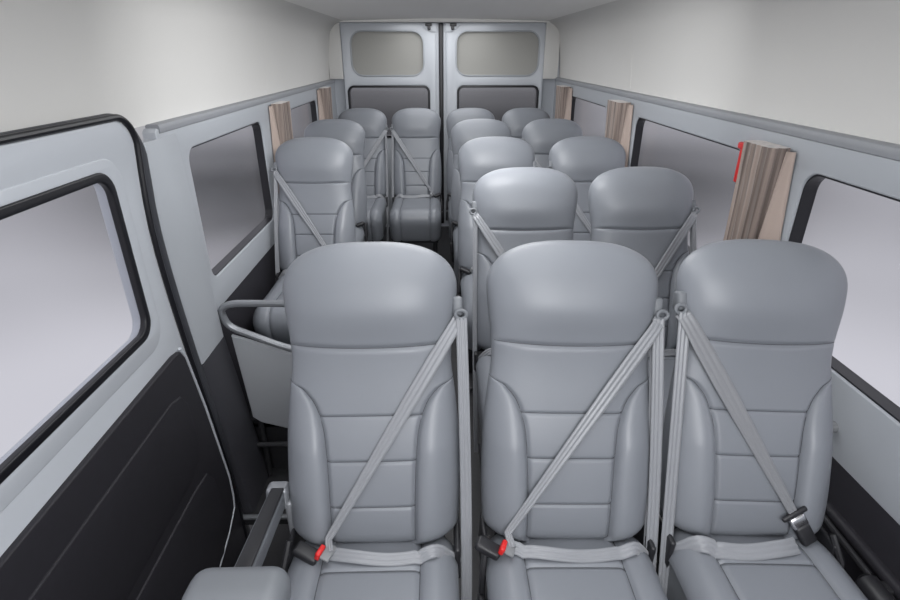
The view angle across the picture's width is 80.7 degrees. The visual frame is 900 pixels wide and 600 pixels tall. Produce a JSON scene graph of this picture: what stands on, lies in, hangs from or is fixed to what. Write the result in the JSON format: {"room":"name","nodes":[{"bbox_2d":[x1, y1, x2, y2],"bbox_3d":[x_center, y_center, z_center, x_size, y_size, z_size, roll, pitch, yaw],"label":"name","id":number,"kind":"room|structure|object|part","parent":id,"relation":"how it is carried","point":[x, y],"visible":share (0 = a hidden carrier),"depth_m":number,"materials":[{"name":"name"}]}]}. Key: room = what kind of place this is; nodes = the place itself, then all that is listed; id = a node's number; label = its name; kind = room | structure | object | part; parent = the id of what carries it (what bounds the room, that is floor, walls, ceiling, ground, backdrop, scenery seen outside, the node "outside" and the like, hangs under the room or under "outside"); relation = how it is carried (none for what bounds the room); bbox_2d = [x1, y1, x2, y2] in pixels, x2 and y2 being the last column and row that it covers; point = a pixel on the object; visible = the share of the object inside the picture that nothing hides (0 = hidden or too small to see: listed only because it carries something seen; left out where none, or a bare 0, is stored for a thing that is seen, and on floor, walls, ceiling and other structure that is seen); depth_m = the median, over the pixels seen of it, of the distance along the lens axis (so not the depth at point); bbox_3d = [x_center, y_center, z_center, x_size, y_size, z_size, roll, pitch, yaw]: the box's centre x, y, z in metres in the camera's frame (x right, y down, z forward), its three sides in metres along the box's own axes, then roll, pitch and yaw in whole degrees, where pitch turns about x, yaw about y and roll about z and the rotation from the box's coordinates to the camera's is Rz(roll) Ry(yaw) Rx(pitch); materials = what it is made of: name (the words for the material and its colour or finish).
{"room":"vehicle interior","nodes":[
{"label":"vehicle interior","id":0,"kind":"room"},
{"bbox_2d":[0,0,342,411],"bbox_3d":[-0.922,0.033,2.222,0.225,2.424,6.060,-1,25,-1],"label":"wall","id":1,"kind":"structure","parent":0,"point":[144,62],"depth_m":1.88,"materials":[{"name":"white plastic"}]},
{"bbox_2d":[0,114,247,599],"bbox_3d":[-0.903,0.685,1.274,0.072,2.022,1.670,-1,25,-1],"label":"door","id":2,"kind":"structure","parent":1,"relation":"in","point":[126,489],"depth_m":1.42,"materials":[{"name":"silver metal"}]},
{"bbox_3d":[-0.883,0.882,1.369,0.020,0.984,1.535,-1,25,-1],"label":"trim panel","id":3,"kind":"part","parent":2,"relation":"part of","materials":[{"name":"black plastic"}]},
{"bbox_3d":[-0.904,1.055,2.020,0.014,0.720,0.610,-1,25,-1],"label":"kick panel","id":4,"kind":"part","parent":2,"relation":"part of","materials":[{"name":"black plastic"}]},
{"bbox_2d":[0,113,250,535],"bbox_3d":[-0.899,0.670,1.305,0.014,2.024,1.739,-1,25,-1],"label":"trim","id":5,"kind":"structure","parent":1,"relation":"attached to","point":[144,154],"depth_m":1.72,"materials":[{"name":"grey"}]},
{"bbox_2d":[142,133,268,512],"bbox_3d":[-0.918,0.185,2.077,0.105,1.590,0.352,-1,25,-1],"label":"door pillar","id":6,"kind":"structure","parent":1,"relation":"attached to","point":[174,205],"depth_m":1.98,"materials":[{"name":"silver blue paint"},{"name":"black rubber"}]},
{"bbox_2d":[191,122,272,275],"bbox_3d":[-0.981,-0.497,2.412,0.039,0.510,0.887,-1,25,-1],"label":"window","id":7,"kind":"structure","parent":1,"relation":"in","point":[256,127],"depth_m":2.75,"materials":[{"name":"black rubber"}]},
{"bbox_2d":[145,79,334,133],"bbox_3d":[-0.993,-1.232,3.170,0.044,0.029,3.230,-1,25,-1],"label":"trim","id":8,"kind":"structure","parent":1,"relation":"attached to","point":[163,126],"depth_m":2.23,"materials":[{"name":"grey plastic"}]},
{"bbox_3d":[-0.998,-0.900,3.316,0.045,0.730,3.265,-1,25,-1],"label":"panel","id":9,"kind":"part","parent":1,"relation":"part of","materials":[{"name":"grey plastic"}]},
{"bbox_3d":[-1.001,-0.158,3.676,0.040,0.930,3.240,-1,25,-1],"label":"panel","id":10,"kind":"part","parent":1,"relation":"part of","materials":[{"name":"grey plastic"}]},
{"bbox_2d":[268,101,292,192],"bbox_3d":[-0.936,-0.859,2.975,0.079,0.465,0.267,-1,25,-1],"label":"curtain","id":11,"kind":"object","parent":1,"relation":"attached to","point":[280,111],"visible":0.44,"depth_m":2.88,"materials":[{"name":"beige fabric"}]},
{"bbox_2d":[291,100,316,121],"bbox_3d":[-1.012,-1.092,3.687,0.039,0.510,0.792,-1,25,-1],"label":"window","id":12,"kind":"structure","parent":1,"relation":"in","point":[312,103],"depth_m":3.96,"materials":[{"name":"black rubber"}]},
{"bbox_2d":[317,87,332,119],"bbox_3d":[-0.960,-1.390,4.106,0.086,0.472,0.267,-1,25,-1],"label":"curtain","id":13,"kind":"object","parent":1,"relation":"attached to","point":[324,97],"visible":0.44,"depth_m":4.00,"materials":[{"name":"beige fabric"}]},
{"bbox_2d":[329,22,559,226],"bbox_3d":[-0.043,-1.567,4.853,2.020,1.880,0.120,-1,25,-1],"label":"wall","id":14,"kind":"structure","parent":0,"point":[552,37],"depth_m":4.58,"materials":[{"name":"grey plastic"}]},
{"bbox_2d":[340,22,439,213],"bbox_3d":[-0.510,-1.543,4.822,0.833,1.743,0.096,-1,25,-1],"label":"door","id":15,"kind":"structure","parent":14,"relation":"in","point":[374,54],"depth_m":4.58,"materials":[{"name":"silver metal"}]},
{"bbox_3d":[-0.537,-2.129,4.581,0.646,0.374,0.008,-1,25,-1],"label":"panel","id":16,"kind":"part","parent":15,"relation":"part of","materials":[{"name":"grey"}]},
{"bbox_3d":[-0.179,-2.297,4.466,0.130,0.067,0.010,-1,25,-1],"label":"latch plate","id":17,"kind":"part","parent":15,"relation":"part of","materials":[{"name":"black metal"}]},
{"bbox_2d":[439,23,443,222],"bbox_3d":[-0.077,-1.544,4.829,0.036,1.740,0.050,-1,25,-1],"label":"trim","id":18,"kind":"structure","parent":14,"relation":"attached to","point":[440,24],"depth_m":4.71,"materials":[{"name":"black rubber"}]},
{"bbox_2d":[443,23,545,222],"bbox_3d":[0.379,-1.551,4.840,0.878,1.743,0.096,-1,25,-1],"label":"door","id":19,"kind":"structure","parent":14,"relation":"in","point":[475,55],"depth_m":4.61,"materials":[{"name":"silver metal"}]},
{"bbox_3d":[0.025,-2.299,4.470,0.130,0.067,0.010,-1,25,-1],"label":"latch plate","id":20,"kind":"part","parent":19,"relation":"part of","materials":[{"name":"black metal"}]},
{"bbox_3d":[0.410,-2.138,4.600,0.739,0.374,0.008,-1,25,-1],"label":"panel","id":21,"kind":"part","parent":19,"relation":"part of","materials":[{"name":"grey"}]},
{"bbox_2d":[285,0,615,22],"bbox_3d":[0.025,-1.104,1.726,1.740,0.077,6.060,-1,25,-1],"label":"ceiling","id":22,"kind":"structure","parent":0,"point":[437,11],"depth_m":3.38,"materials":[{"name":"white"}]},
{"bbox_2d":[243,226,657,599],"bbox_3d":[-0.020,0.840,2.625,2.050,0.640,6.050,-1,25,-1],"label":"floor","id":23,"kind":"structure","parent":0,"point":[278,456],"depth_m":2.50,"materials":[{"name":"plastic"}]},
{"bbox_2d":[218,300,291,475],"bbox_3d":[-0.637,0.415,2.338,0.605,0.932,0.053,-1,25,-1],"label":"partition","id":24,"kind":"object","parent":23,"relation":"on","point":[266,370],"depth_m":2.26,"materials":[{"name":"grey"}]},
{"bbox_3d":[-0.637,0.131,2.192,0.605,0.291,0.028,-1,25,-1],"label":"handrail","id":25,"kind":"part","parent":24,"relation":"part of","materials":[{"name":"grey metal"}]},
{"bbox_2d":[253,137,355,351],"bbox_3d":[-0.706,-0.176,2.684,0.456,1.151,0.837,-1,25,-1],"label":"passenger seat","id":26,"kind":"object","parent":23,"relation":"on","point":[314,209],"visible":0.62,"depth_m":2.76,"materials":[{"name":"grey leather"}]},
{"bbox_2d":[269,292,290,351],"bbox_3d":[-0.705,0.050,2.641,0.224,0.242,0.535,-1,25,-1],"label":"seat cushion","id":27,"kind":"object","parent":26,"relation":"on","point":[278,327],"depth_m":2.39,"materials":[{"name":"grey leather"}]},
{"bbox_3d":[-0.712,-0.374,2.811,0.387,0.466,0.210,-1,25,-1],"label":"panel","id":28,"kind":"part","parent":26,"relation":"part of","materials":[{"name":"grey leather"}]},
{"bbox_2d":[182,242,471,599],"bbox_3d":[-0.209,0.542,1.141,0.527,1.146,0.816,-1,25,-1],"label":"passenger seat","id":29,"kind":"object","parent":23,"relation":"on","point":[379,455],"visible":1,"depth_m":1.22,"materials":[{"name":"grey leather"}]},
{"bbox_3d":[-0.401,0.504,1.122,0.038,0.115,0.313,-2,25,-4],"label":"armrest","id":30,"kind":"part","parent":29,"relation":"part of","materials":[{"name":"grey plastic"}]},
{"bbox_3d":[-0.399,0.479,1.117,0.031,0.072,0.286,-2,25,-4],"label":"arm","id":31,"kind":"part","parent":29,"relation":"part of","materials":[{"name":"black plastic"}]},
{"bbox_2d":[315,541,420,599],"bbox_3d":[-0.175,0.770,1.097,0.224,0.242,0.535,-1,25,-1],"label":"seat cushion","id":32,"kind":"object","parent":29,"relation":"on","point":[391,570],"depth_m":1.18,"materials":[{"name":"grey leather"}]},
{"bbox_3d":[-0.184,0.346,1.266,0.387,0.466,0.210,-1,25,-1],"label":"panel","id":33,"kind":"part","parent":29,"relation":"part of","materials":[{"name":"grey leather"}]},
{"bbox_2d":[304,119,367,241],"bbox_3d":[-0.764,-0.530,3.445,0.456,1.151,0.837,-1,25,-1],"label":"passenger seat","id":34,"kind":"object","parent":23,"relation":"on","point":[349,132],"visible":0.18,"depth_m":3.52,"materials":[{"name":"grey leather"}]},
{"bbox_3d":[-0.771,-0.728,3.571,0.387,0.466,0.210,-1,25,-1],"label":"panel","id":35,"kind":"part","parent":34,"relation":"part of","materials":[{"name":"grey leather"}]},
{"bbox_2d":[338,108,388,241],"bbox_3d":[-0.700,-0.860,4.153,0.440,1.151,0.836,-1,25,-1],"label":"passenger seat","id":36,"kind":"object","parent":23,"relation":"on","point":[373,122],"visible":0.44,"depth_m":4.23,"materials":[{"name":"grey leather"}]},
{"bbox_2d":[361,198,375,240],"bbox_3d":[-0.695,-0.634,4.110,0.216,0.242,0.535,-1,25,-1],"label":"seat cushion","id":37,"kind":"object","parent":36,"relation":"on","point":[371,202],"depth_m":3.91,"materials":[{"name":"grey leather"}]},
{"bbox_3d":[-0.702,-1.058,4.279,0.373,0.466,0.210,-1,25,-1],"label":"panel","id":38,"kind":"part","parent":36,"relation":"part of","materials":[{"name":"grey leather"}]},
{"bbox_2d":[382,209,386,231],"bbox_3d":[-0.695,-0.625,4.122,0.372,0.190,0.420,-1,25,-1],"label":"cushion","id":39,"kind":"object","parent":36,"relation":"on","point":[384,211],"depth_m":4.11,"materials":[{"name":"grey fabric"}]},
{"bbox_2d":[389,108,442,253],"bbox_3d":[-0.262,-0.864,4.162,0.440,1.151,0.836,-1,25,-1],"label":"passenger seat","id":40,"kind":"object","parent":23,"relation":"on","point":[416,213],"visible":0.98,"depth_m":4.23,"materials":[{"name":"grey leather"}]},
{"bbox_2d":[400,197,429,240],"bbox_3d":[-0.261,-0.638,4.118,0.216,0.242,0.535,-1,25,-1],"label":"seat cushion","id":41,"kind":"object","parent":40,"relation":"on","point":[414,211],"depth_m":3.91,"materials":[{"name":"grey leather"}]},
{"bbox_3d":[-0.262,-0.631,4.180,0.338,0.228,0.460,-1,25,-1],"label":"seat frame","id":42,"kind":"part","parent":40,"relation":"part of","materials":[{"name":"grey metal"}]},
{"bbox_3d":[-0.268,-1.062,4.288,0.373,0.466,0.210,-1,25,-1],"label":"panel","id":43,"kind":"part","parent":40,"relation":"part of","materials":[{"name":"grey leather"}]},
{"bbox_2d":[446,108,494,270],"bbox_3d":[0.174,-0.869,4.171,0.440,1.151,0.836,-1,25,-1],"label":"passenger seat","id":44,"kind":"object","parent":23,"relation":"on","point":[456,116],"visible":0.15,"depth_m":4.24,"materials":[{"name":"grey leather"}]},
{"bbox_3d":[0.172,-1.067,4.297,0.373,0.466,0.210,-1,25,-1],"label":"panel","id":45,"kind":"part","parent":44,"relation":"part of","materials":[{"name":"grey leather"}]},
{"bbox_2d":[450,119,510,316],"bbox_3d":[0.215,-0.539,3.465,0.456,1.151,0.837,-1,25,-1],"label":"passenger seat","id":46,"kind":"object","parent":23,"relation":"on","point":[464,131],"visible":0.16,"depth_m":3.53,"materials":[{"name":"grey leather"}]},
{"bbox_3d":[0.213,-0.738,3.591,0.387,0.466,0.210,-1,25,-1],"label":"panel","id":47,"kind":"part","parent":46,"relation":"part of","materials":[{"name":"grey leather"}]},
{"bbox_2d":[457,136,537,391],"bbox_3d":[0.252,-0.185,2.704,0.456,1.151,0.837,-1,25,-1],"label":"passenger seat","id":48,"kind":"object","parent":23,"relation":"on","point":[477,157],"visible":0.23,"depth_m":2.76,"materials":[{"name":"grey leather"}]},
{"bbox_3d":[0.249,-0.383,2.830,0.387,0.466,0.210,-1,25,-1],"label":"panel","id":49,"kind":"part","parent":48,"relation":"part of","materials":[{"name":"grey leather"}]},
{"bbox_2d":[469,167,577,465],"bbox_3d":[0.303,0.166,1.952,0.456,1.151,0.837,-1,25,-1],"label":"passenger seat","id":50,"kind":"object","parent":23,"relation":"on","point":[512,207],"visible":0.34,"depth_m":2.02,"materials":[{"name":"grey leather"}]},
{"bbox_2d":[477,381,482,438],"bbox_3d":[0.303,0.401,1.921,0.386,0.190,0.420,-1,25,-1],"label":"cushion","id":51,"kind":"object","parent":50,"relation":"on","point":[479,383],"depth_m":1.90,"materials":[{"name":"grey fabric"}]},
{"bbox_3d":[0.296,-0.033,2.078,0.387,0.466,0.210,-1,25,-1],"label":"panel","id":52,"kind":"part","parent":50,"relation":"part of","materials":[{"name":"grey leather"}]},
{"bbox_2d":[502,108,549,138],"bbox_3d":[0.626,-0.873,4.180,0.440,1.151,0.836,-1,25,-1],"label":"passenger seat","id":53,"kind":"object","parent":23,"relation":"on","point":[516,119],"visible":0.06,"depth_m":4.24,"materials":[{"name":"grey leather"}]},
{"bbox_2d":[521,118,582,167],"bbox_3d":[0.702,-0.544,3.474,0.456,1.151,0.837,-1,25,-1],"label":"passenger seat","id":54,"kind":"object","parent":23,"relation":"on","point":[541,134],"visible":0.1,"depth_m":3.53,"materials":[{"name":"grey leather"}]},
{"bbox_3d":[0.696,-0.742,3.600,0.387,0.466,0.210,-1,25,-1],"label":"panel","id":55,"kind":"part","parent":54,"relation":"part of","materials":[{"name":"grey leather"}]},
{"bbox_2d":[474,240,669,599],"bbox_3d":[0.279,0.542,1.150,0.449,1.156,0.830,1,25,2],"label":"passenger seat","id":56,"kind":"object","parent":23,"relation":"on","point":[572,431],"visible":1,"depth_m":1.23,"materials":[{"name":"grey leather"}]},
{"bbox_3d":[0.285,0.342,1.276,0.387,0.466,0.210,1,25,-2],"label":"panel","id":57,"kind":"part","parent":56,"relation":"part of","materials":[{"name":"grey leather"}]},
{"bbox_2d":[521,538,634,599],"bbox_3d":[0.284,0.766,1.106,0.224,0.242,0.535,1,25,-2],"label":"seat cushion","id":58,"kind":"object","parent":56,"relation":"on","point":[580,568],"depth_m":1.19,"materials":[{"name":"grey leather"}]},
{"bbox_2d":[547,136,625,240],"bbox_3d":[0.742,-0.189,2.714,0.456,1.151,0.837,-1,25,-1],"label":"passenger seat","id":59,"kind":"object","parent":23,"relation":"on","point":[583,159],"visible":0.09,"depth_m":2.78,"materials":[{"name":"grey leather"}]},
{"bbox_3d":[0.735,-0.388,2.840,0.387,0.466,0.210,-1,25,-1],"label":"panel","id":60,"kind":"part","parent":59,"relation":"part of","materials":[{"name":"grey leather"}]},
{"bbox_2d":[588,167,700,437],"bbox_3d":[0.752,0.161,1.961,0.456,1.151,0.837,-1,25,-1],"label":"passenger seat","id":61,"kind":"object","parent":23,"relation":"on","point":[651,212],"visible":0.41,"depth_m":2.04,"materials":[{"name":"grey leather"}]},
{"bbox_3d":[0.750,-0.037,2.087,0.387,0.466,0.210,-1,25,-1],"label":"panel","id":62,"kind":"part","parent":61,"relation":"part of","materials":[{"name":"grey leather"}]},
{"bbox_2d":[648,356,674,437],"bbox_3d":[0.757,0.387,1.918,0.224,0.242,0.535,-1,25,-1],"label":"seat cushion","id":63,"kind":"object","parent":61,"relation":"on","point":[669,361],"depth_m":1.90,"materials":[{"name":"grey fabric"}]},
{"bbox_2d":[656,239,867,599],"bbox_3d":[0.718,0.538,1.160,0.450,1.156,0.831,1,25,2],"label":"passenger seat","id":64,"kind":"object","parent":23,"relation":"on","point":[747,440],"visible":0.97,"depth_m":1.24,"materials":[{"name":"grey leather"}]},
{"bbox_2d":[667,564,686,599],"bbox_3d":[0.720,0.771,1.128,0.386,0.190,0.420,2,25,-3],"label":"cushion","id":65,"kind":"object","parent":64,"relation":"on","point":[676,573],"depth_m":1.23,"materials":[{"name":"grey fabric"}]},
{"bbox_3d":[0.731,0.338,1.285,0.387,0.466,0.210,2,25,-3],"label":"panel","id":66,"kind":"part","parent":64,"relation":"part of","materials":[{"name":"grey leather"}]},
{"bbox_2d":[710,534,839,599],"bbox_3d":[0.721,0.762,1.115,0.224,0.242,0.535,2,25,-3],"label":"seat cushion","id":67,"kind":"object","parent":64,"relation":"on","point":[792,570],"depth_m":1.19,"materials":[{"name":"grey leather"}]},
{"bbox_2d":[548,0,899,599],"bbox_3d":[0.960,-0.255,2.139,0.200,1.834,6.050,-1,25,-1],"label":"wall","id":68,"kind":"structure","parent":0,"point":[831,65],"depth_m":1.54,"materials":[{"name":"grey plastic"}]},
{"bbox_2d":[555,85,572,119],"bbox_3d":[0.901,-1.452,4.234,0.096,0.475,0.287,-1,25,-1],"label":"curtain","id":69,"kind":"object","parent":68,"relation":"attached to","point":[563,103],"visible":0.55,"depth_m":4.12,"materials":[{"name":"beige fabric"}]},
{"bbox_2d":[571,96,604,120],"bbox_3d":[0.980,-1.184,3.804,0.039,0.465,1.012,-1,25,-1],"label":"window","id":70,"kind":"structure","parent":68,"relation":"in","point":[573,97],"depth_m":4.19,"materials":[{"name":"black rubber"}]},
{"bbox_2d":[605,100,633,166],"bbox_3d":[0.932,-0.859,2.966,0.095,0.472,0.267,-1,25,-1],"label":"curtain","id":71,"kind":"object","parent":68,"relation":"attached to","point":[619,115],"visible":0.44,"depth_m":2.87,"materials":[{"name":"beige fabric"}]},
{"bbox_2d":[630,118,739,253],"bbox_3d":[1.015,-0.523,2.385,0.039,0.465,1.092,-1,25,-1],"label":"window","id":72,"kind":"structure","parent":68,"relation":"in","point":[640,123],"depth_m":2.81,"materials":[{"name":"black rubber"}]},
{"bbox_2d":[555,77,899,160],"bbox_3d":[1.013,-0.673,1.935,0.044,0.029,6.030,-1,25,-1],"label":"trim","id":73,"kind":"structure","parent":68,"relation":"attached to","point":[883,149],"depth_m":1.64,"materials":[{"name":"grey plastic"}]},
{"bbox_2d":[733,142,743,181],"bbox_3d":[0.983,-0.456,1.782,0.031,0.141,0.055,-1,25,-1],"label":"hammer","id":74,"kind":"object","parent":68,"relation":"attached to","point":[740,144],"visible":0.23,"depth_m":1.78,"materials":[{"name":"red plastic"}]},
{"bbox_3d":[0.978,-0.456,1.783,0.020,0.120,0.022,-1,25,-1],"label":"handle","id":75,"kind":"part","parent":74,"relation":"part of","materials":[{"name":"red plastic"}]},
{"bbox_2d":[723,140,796,240],"bbox_3d":[0.967,-0.250,1.674,0.090,0.460,0.229,-1,25,-1],"label":"curtain","id":76,"kind":"object","parent":68,"relation":"attached to","point":[764,177],"visible":0.62,"depth_m":1.61,"materials":[{"name":"beige fabric"}]},
{"bbox_2d":[833,421,838,432],"bbox_3d":[1.003,0.335,1.400,0.029,0.032,0.032,-1,25,-1],"label":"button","id":77,"kind":"object","parent":68,"relation":"attached to","point":[835,425],"visible":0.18,"depth_m":1.39,"materials":[{"name":"grey plastic"}]},
{"bbox_2d":[789,174,899,422],"bbox_3d":[1.046,0.070,1.113,0.039,0.465,1.074,-1,25,-1],"label":"window","id":78,"kind":"structure","parent":68,"relation":"in","point":[810,189],"depth_m":1.42,"materials":[{"name":"black rubber"}]},
{"bbox_2d":[823,514,897,599],"bbox_3d":[0.983,0.613,1.331,0.082,0.059,0.350,-1,25,-1],"label":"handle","id":79,"kind":"object","parent":68,"relation":"attached to","point":[870,585],"visible":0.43,"depth_m":1.22,"materials":[{"name":"black plastic"}]},
{"bbox_3d":[1.017,0.297,2.393,0.040,0.620,6.040,-1,25,-1],"label":"panel","id":80,"kind":"part","parent":68,"relation":"part of","materials":[{"name":"black plastic"}]}
]}

